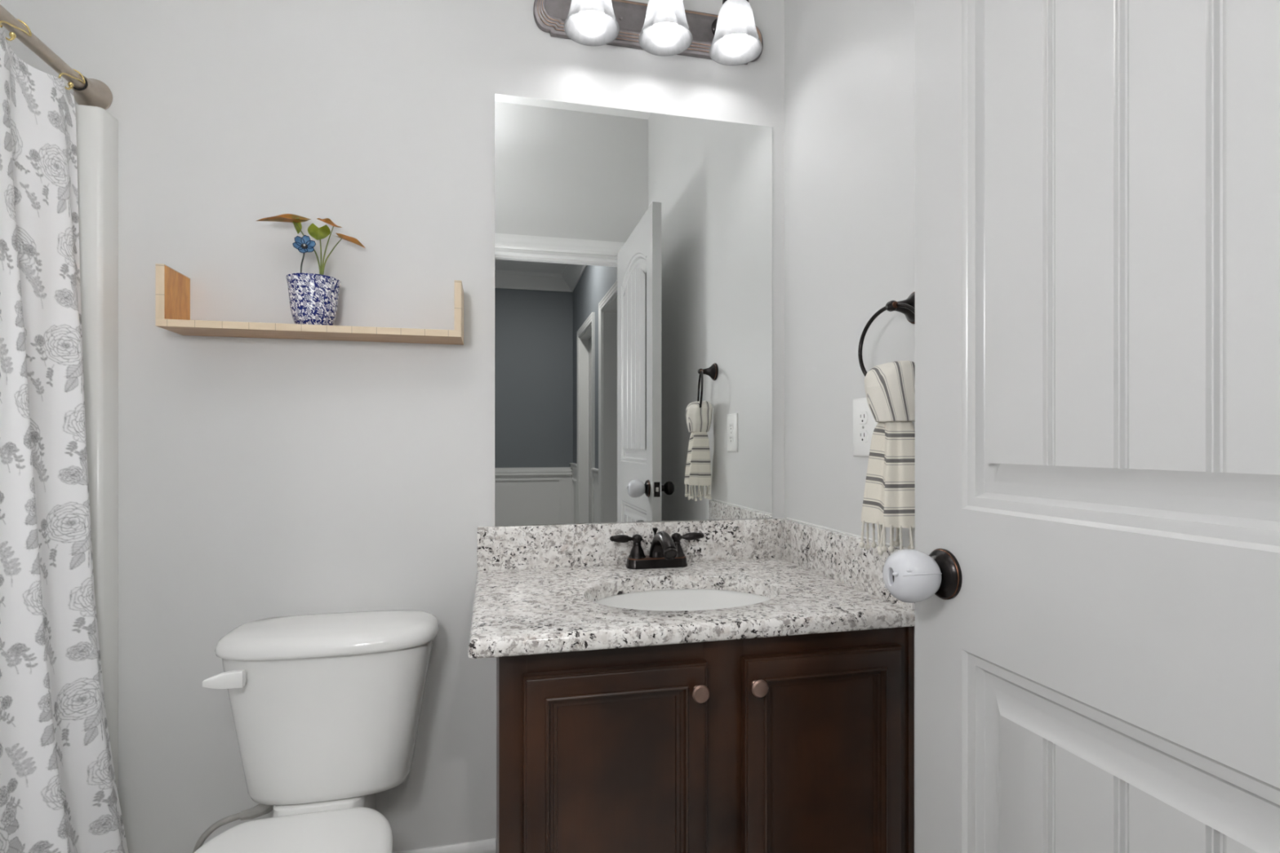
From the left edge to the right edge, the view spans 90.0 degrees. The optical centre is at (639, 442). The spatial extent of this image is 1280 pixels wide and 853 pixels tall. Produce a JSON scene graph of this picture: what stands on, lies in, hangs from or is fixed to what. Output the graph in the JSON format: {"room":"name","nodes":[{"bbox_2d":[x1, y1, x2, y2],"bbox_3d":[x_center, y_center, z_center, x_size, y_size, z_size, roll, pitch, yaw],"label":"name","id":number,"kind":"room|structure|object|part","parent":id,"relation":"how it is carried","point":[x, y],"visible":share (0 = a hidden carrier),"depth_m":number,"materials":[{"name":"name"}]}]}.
{"room":"bathroom","nodes":[
{"label":"bathroom","id":0,"kind":"room"},
{"bbox_2d":[0,0,784,852],"bbox_3d":[-0.764,-0.237,1.489,2.535,2.745,0.100,0,0,-13],"label":"wall","id":1,"kind":"structure","parent":0,"point":[259,478],"depth_m":1.45,"materials":[{"name":"paint"}]},
{"bbox_2d":[0,4,112,109],"bbox_3d":[-0.977,-0.731,0.603,0.070,0.070,1.529,0,0,-13],"label":"curtain rod","id":2,"kind":"object","parent":1,"relation":"attached to","point":[95,92],"visible":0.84,"depth_m":1.25,"materials":[{"name":"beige metal"}]},
{"bbox_2d":[0,18,31,40],"bbox_3d":[-1.078,-0.716,1.104,0.073,0.064,0.046,0,0,43],"label":"curtain hook","id":3,"kind":"object","parent":2,"relation":"hanging from","point":[11,34],"visible":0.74,"depth_m":1.09,"materials":[{"name":"gold metal"}]},
{"bbox_2d":[0,26,128,852],"bbox_3d":[-0.933,0.085,0.681,0.141,1.561,1.242,0,0,-13],"label":"shower curtain","id":4,"kind":"object","parent":2,"relation":"hanging from","point":[59,791],"visible":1,"depth_m":1.16,"materials":[{"name":"fabric"}]},
{"bbox_2d":[57,68,85,89],"bbox_3d":[-1.113,-0.716,1.255,0.073,0.064,0.046,0,0,43],"label":"curtain hook","id":5,"kind":"object","parent":2,"relation":"hanging from","point":[70,84],"visible":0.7,"depth_m":1.24,"materials":[{"name":"gold metal"}]},
{"bbox_2d":[75,104,118,788],"bbox_3d":[-1.327,0.023,0.531,0.804,1.415,1.509,0,0,-13],"label":"tub surround","id":6,"kind":"object","parent":1,"relation":"attached to","point":[96,129],"visible":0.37,"depth_m":1.31,"materials":[{"name":"plastic"}]},
{"bbox_2d":[155,263,463,344],"bbox_3d":[-0.691,-0.295,1.396,0.588,0.124,0.114,0,0,-13],"label":"wall shelf","id":7,"kind":"object","parent":1,"relation":"attached to","point":[172,286],"visible":1,"depth_m":1.35,"materials":[{"name":"brown wood"}]},
{"bbox_3d":[-0.970,-0.302,1.331,0.014,0.108,0.114,0,0,-13],"label":"panel","id":8,"kind":"part","parent":7,"relation":"part of","materials":[{"name":"brown wood"}]},
{"bbox_2d":[256,213,364,325],"bbox_3d":[-0.711,-0.373,1.383,0.198,0.250,0.106,0,0,-37],"label":"potted plant","id":9,"kind":"object","parent":7,"relation":"on","point":[313,298],"visible":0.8,"depth_m":1.36,"materials":[{"name":"green plant"}]},
{"bbox_2d":[292,235,315,272],"bbox_3d":[-0.717,-0.393,1.362,0.041,0.104,0.032,0,0,14],"label":"flower","id":10,"kind":"object","parent":9,"relation":"in","point":[304,244],"visible":0.99,"depth_m":1.37,"materials":[{"name":"blue plant"}]},
{"bbox_3d":[-0.726,-0.381,1.375,0.018,0.080,0.005,0,0,29],"label":"stem","id":11,"kind":"part","parent":10,"relation":"part of","materials":[{"name":"plant"}]},
{"bbox_3d":[-0.717,-0.420,1.368,0.013,0.013,0.009,0,0,-13],"label":"flower","id":12,"kind":"part","parent":10,"relation":"part of","materials":[{"name":"plant"}]},
{"bbox_3d":[-0.716,-0.407,1.381,0.050,0.133,0.004,0,0,-21],"label":"stem","id":13,"kind":"part","parent":9,"relation":"part of","materials":[{"name":"green plant"}]},
{"bbox_3d":[-0.707,-0.301,1.387,0.106,0.107,0.106,0,0,-13],"label":"pot","id":14,"kind":"part","parent":9,"relation":"part of","materials":[{"name":"blue ceramic"}]},
{"bbox_3d":[-0.693,-0.402,1.386,0.005,0.122,0.013,0,0,-15],"label":"stem","id":15,"kind":"part","parent":9,"relation":"part of","materials":[{"name":"green plant"}]},
{"bbox_3d":[-0.680,-0.406,1.392,0.028,0.132,0.004,0,0,-6],"label":"stem","id":16,"kind":"part","parent":9,"relation":"part of","materials":[{"name":"green plant"}]},
{"bbox_3d":[-0.672,-0.394,1.395,0.043,0.106,0.004,0,0,-12],"label":"stem","id":17,"kind":"part","parent":9,"relation":"part of","materials":[{"name":"green plant"}]},
{"bbox_2d":[392,838,495,852],"bbox_3d":[-0.722,1.042,1.441,0.776,0.187,0.013,0,0,-13],"label":"baseboard","id":18,"kind":"structure","parent":1,"relation":"attached to","point":[488,846],"depth_m":1.51,"materials":[{"name":"paint"}]},
{"bbox_2d":[476,518,786,571],"bbox_3d":[0.000,0.251,1.605,0.792,0.102,0.020,0,0,-13],"label":"backsplash","id":19,"kind":"structure","parent":1,"relation":"attached to","point":[589,544],"depth_m":1.57,"materials":[{"name":"stone"}]},
{"bbox_2d":[494,93,772,526],"bbox_3d":[0.001,-0.318,1.612,0.715,1.033,0.005,0,0,-13],"label":"wall mirror","id":20,"kind":"object","parent":1,"relation":"attached to","point":[633,248],"visible":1,"depth_m":1.60,"materials":[{"name":"clear glass"}]},
{"bbox_2d":[533,0,763,66],"bbox_3d":[0.053,-1.031,1.531,0.598,0.171,0.188,0,0,-13],"label":"vanity light","id":21,"kind":"object","parent":1,"relation":"attached to","point":[661,28],"visible":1,"depth_m":1.54,"materials":[{"name":"white glass"}]},
{"bbox_3d":[-0.110,-1.002,1.462,0.127,0.113,0.127,0,0,-13],"label":"lamp shade","id":22,"kind":"part","parent":21,"relation":"part of","materials":[{"name":"white glass"}]},
{"bbox_3d":[-0.110,-0.996,1.462,0.057,0.086,0.057,0,0,-13],"label":"bulb","id":23,"kind":"part","parent":21,"relation":"part of","materials":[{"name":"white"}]},
{"bbox_3d":[0.060,-1.002,1.501,0.127,0.113,0.127,0,0,-13],"label":"lamp shade","id":24,"kind":"part","parent":21,"relation":"part of","materials":[{"name":"white glass"}]},
{"bbox_3d":[0.060,-0.996,1.501,0.057,0.086,0.057,0,0,-13],"label":"bulb","id":25,"kind":"part","parent":21,"relation":"part of","materials":[{"name":"white glass"}]},
{"bbox_3d":[0.219,-1.075,1.587,0.052,0.084,0.102,0,0,-13],"label":"arm","id":26,"kind":"part","parent":21,"relation":"part of","materials":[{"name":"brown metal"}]},
{"bbox_3d":[0.230,-0.996,1.541,0.057,0.086,0.057,0,0,-13],"label":"bulb","id":27,"kind":"part","parent":21,"relation":"part of","materials":[{"name":"white glass"}]},
{"bbox_3d":[0.230,-1.002,1.541,0.127,0.113,0.127,0,0,-13],"label":"lamp shade","id":28,"kind":"part","parent":21,"relation":"part of","materials":[{"name":"white glass"}]},
{"bbox_2d":[784,0,915,852],"bbox_3d":[0.606,-0.237,0.971,0.100,2.745,1.530,0,0,-13],"label":"wall","id":29,"kind":"structure","parent":0,"point":[850,64],"depth_m":1.44,"materials":[{"name":"paint"}]},
{"bbox_2d":[853,397,877,457],"bbox_3d":[0.466,-0.033,1.332,0.008,0.123,0.085,0,0,-13],"label":"wall outlet","id":30,"kind":"object","parent":29,"relation":"attached to","point":[864,424],"visible":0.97,"depth_m":1.33,"materials":[{"name":"white plastic"}]},
{"bbox_2d":[857,411,867,424],"bbox_3d":[0.464,-0.052,1.332,0.002,0.026,0.035,0,0,-13],"label":"receptacle","id":31,"kind":"object","parent":30,"relation":"attached to","point":[862,415],"depth_m":1.33,"materials":[{"name":"white plastic"}]},
{"bbox_2d":[857,430,867,442],"bbox_3d":[0.464,-0.013,1.332,0.002,0.026,0.035,0,0,-13],"label":"receptacle","id":32,"kind":"object","parent":30,"relation":"attached to","point":[862,434],"depth_m":1.33,"materials":[{"name":"white plastic"}]},
{"bbox_2d":[857,291,915,376],"bbox_3d":[0.477,-0.189,1.169,0.069,0.179,0.154,0,0,-26],"label":"towel ring","id":33,"kind":"object","parent":29,"relation":"attached to","point":[907,307],"visible":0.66,"depth_m":1.16,"materials":[{"name":"brown metal"}]},
{"bbox_2d":[859,360,915,555],"bbox_3d":[0.454,0.027,1.146,0.096,0.343,0.121,0,0,-13],"label":"hand towel","id":34,"kind":"object","parent":33,"relation":"hanging from","point":[889,495],"visible":0.84,"depth_m":1.11,"materials":[{"name":"fabric"}]},
{"bbox_3d":[0.485,-0.248,1.165,0.048,0.060,0.060,0,0,-13],"label":"post","id":35,"kind":"part","parent":33,"relation":"part of","materials":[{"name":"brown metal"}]},
{"bbox_2d":[915,0,1279,852],"bbox_3d":[0.489,0.108,0.581,0.169,2.030,0.710,0,0,-13],"label":"door","id":36,"kind":"structure","parent":29,"relation":"in","point":[1097,182],"depth_m":0.65,"materials":[{"name":"paint"}]},
{"bbox_2d":[882,549,942,603],"bbox_3d":[0.357,0.175,0.844,0.070,0.070,0.070,0,0,-13],"label":"cover","id":37,"kind":"object","parent":36,"relation":"attached to","point":[909,575],"visible":1,"depth_m":0.82,"materials":[{"name":"plastic"}]},
{"bbox_3d":[0.398,0.175,0.854,0.010,0.064,0.064,0,0,-13],"label":"dish","id":38,"kind":"part","parent":36,"relation":"part of","materials":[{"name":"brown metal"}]},
{"bbox_3d":[-0.578,1.185,0.686,2.535,0.100,1.750,0,0,-13],"label":"floor","id":39,"kind":"structure","parent":0,"visible":0},
{"bbox_2d":[192,609,439,852],"bbox_3d":[-0.620,0.754,1.114,0.480,0.762,0.695,0,0,-13],"label":"toilet","id":40,"kind":"object","parent":39,"relation":"on","point":[326,708],"visible":1,"depth_m":1.25,"materials":[{"name":"ceramic"}]},
{"bbox_3d":[-0.779,0.446,1.202,0.068,0.030,0.024,0,0,-27],"label":"flush lever","id":41,"kind":"part","parent":40,"relation":"part of","materials":[{"name":"white plastic"}]},
{"bbox_3d":[-0.593,0.727,1.014,0.357,0.022,0.488,0,0,-13],"label":"seat lid","id":42,"kind":"part","parent":40,"relation":"part of","materials":[{"name":"white plastic"}]},
{"bbox_3d":[-0.642,0.394,1.342,0.420,0.042,0.220,0,0,-13],"label":"tank lid","id":43,"kind":"part","parent":40,"relation":"part of","materials":[{"name":"ceramic"}]},
{"bbox_3d":[-0.643,0.564,1.345,0.398,0.301,0.202,0,0,-13],"label":"tank","id":44,"kind":"part","parent":40,"relation":"part of","materials":[{"name":"ceramic"}]},
{"bbox_2d":[496,626,914,852],"bbox_3d":[0.085,0.734,1.337,0.748,0.803,0.576,0,0,-13],"label":"vanity cabinet","id":45,"kind":"object","parent":39,"relation":"on","point":[804,743],"visible":0.87,"depth_m":1.09,"materials":[{"name":"brown wood"}]},
{"bbox_3d":[-0.036,0.697,1.047,0.306,0.656,0.024,0,0,-13],"label":"door","id":46,"kind":"part","parent":45,"relation":"part of","materials":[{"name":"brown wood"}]},
{"bbox_2d":[467,517,915,658],"bbox_3d":[0.061,0.264,1.340,0.794,0.136,0.563,0,0,-13],"label":"countertop","id":47,"kind":"structure","parent":45,"relation":"on","point":[537,586],"depth_m":1.35,"materials":[{"name":"stone"}]},
{"bbox_2d":[609,527,704,569],"bbox_3d":[0.039,0.255,1.548,0.180,0.093,0.180,0,0,29],"label":"faucet","id":48,"kind":"object","parent":47,"relation":"on","point":[666,551],"visible":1,"depth_m":1.54,"materials":[{"name":"brown metal"}]},
{"bbox_3d":[-0.040,0.230,1.540,0.055,0.019,0.020,0,0,-13],"label":"lever","id":49,"kind":"part","parent":48,"relation":"part of","materials":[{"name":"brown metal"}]},
{"bbox_3d":[-0.007,0.250,1.552,0.043,0.056,0.043,0,0,-13],"label":"handle","id":50,"kind":"part","parent":48,"relation":"part of","materials":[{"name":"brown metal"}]},
{"bbox_3d":[0.037,0.246,1.580,0.014,0.072,0.014,0,0,-13],"label":"lift rod","id":51,"kind":"part","parent":48,"relation":"part of","materials":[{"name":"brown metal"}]},
{"bbox_3d":[0.053,0.245,1.512,0.041,0.074,0.148,0,0,-13],"label":"spout","id":52,"kind":"part","parent":48,"relation":"part of","materials":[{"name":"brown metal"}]},
{"bbox_3d":[0.089,0.250,1.575,0.043,0.056,0.043,0,0,-13],"label":"handle","id":53,"kind":"part","parent":48,"relation":"part of","materials":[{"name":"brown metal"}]},
{"bbox_3d":[0.124,0.230,1.578,0.055,0.019,0.020,0,0,-13],"label":"lever","id":54,"kind":"part","parent":48,"relation":"part of","materials":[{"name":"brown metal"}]},
{"bbox_2d":[592,588,770,610],"bbox_3d":[0.087,0.404,1.305,0.444,0.143,0.339,0,0,-13],"label":"sink basin","id":55,"kind":"object","parent":47,"relation":"in","point":[686,599],"visible":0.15,"depth_m":1.44,"materials":[{"name":"ceramic"}]},
{"bbox_3d":[0.099,0.413,1.058,0.030,0.030,0.026,0,0,-13],"label":"knob","id":56,"kind":"part","parent":45,"relation":"part of","materials":[{"name":"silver metal"}]},
{"bbox_3d":[0.200,0.413,1.081,0.030,0.030,0.026,0,0,-13],"label":"knob","id":57,"kind":"part","parent":45,"relation":"part of","materials":[{"name":"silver metal"}]},
{"bbox_3d":[0.327,0.697,1.131,0.306,0.656,0.024,0,0,-13],"label":"door","id":58,"kind":"part","parent":45,"relation":"part of","materials":[{"name":"brown wood"}]}
]}

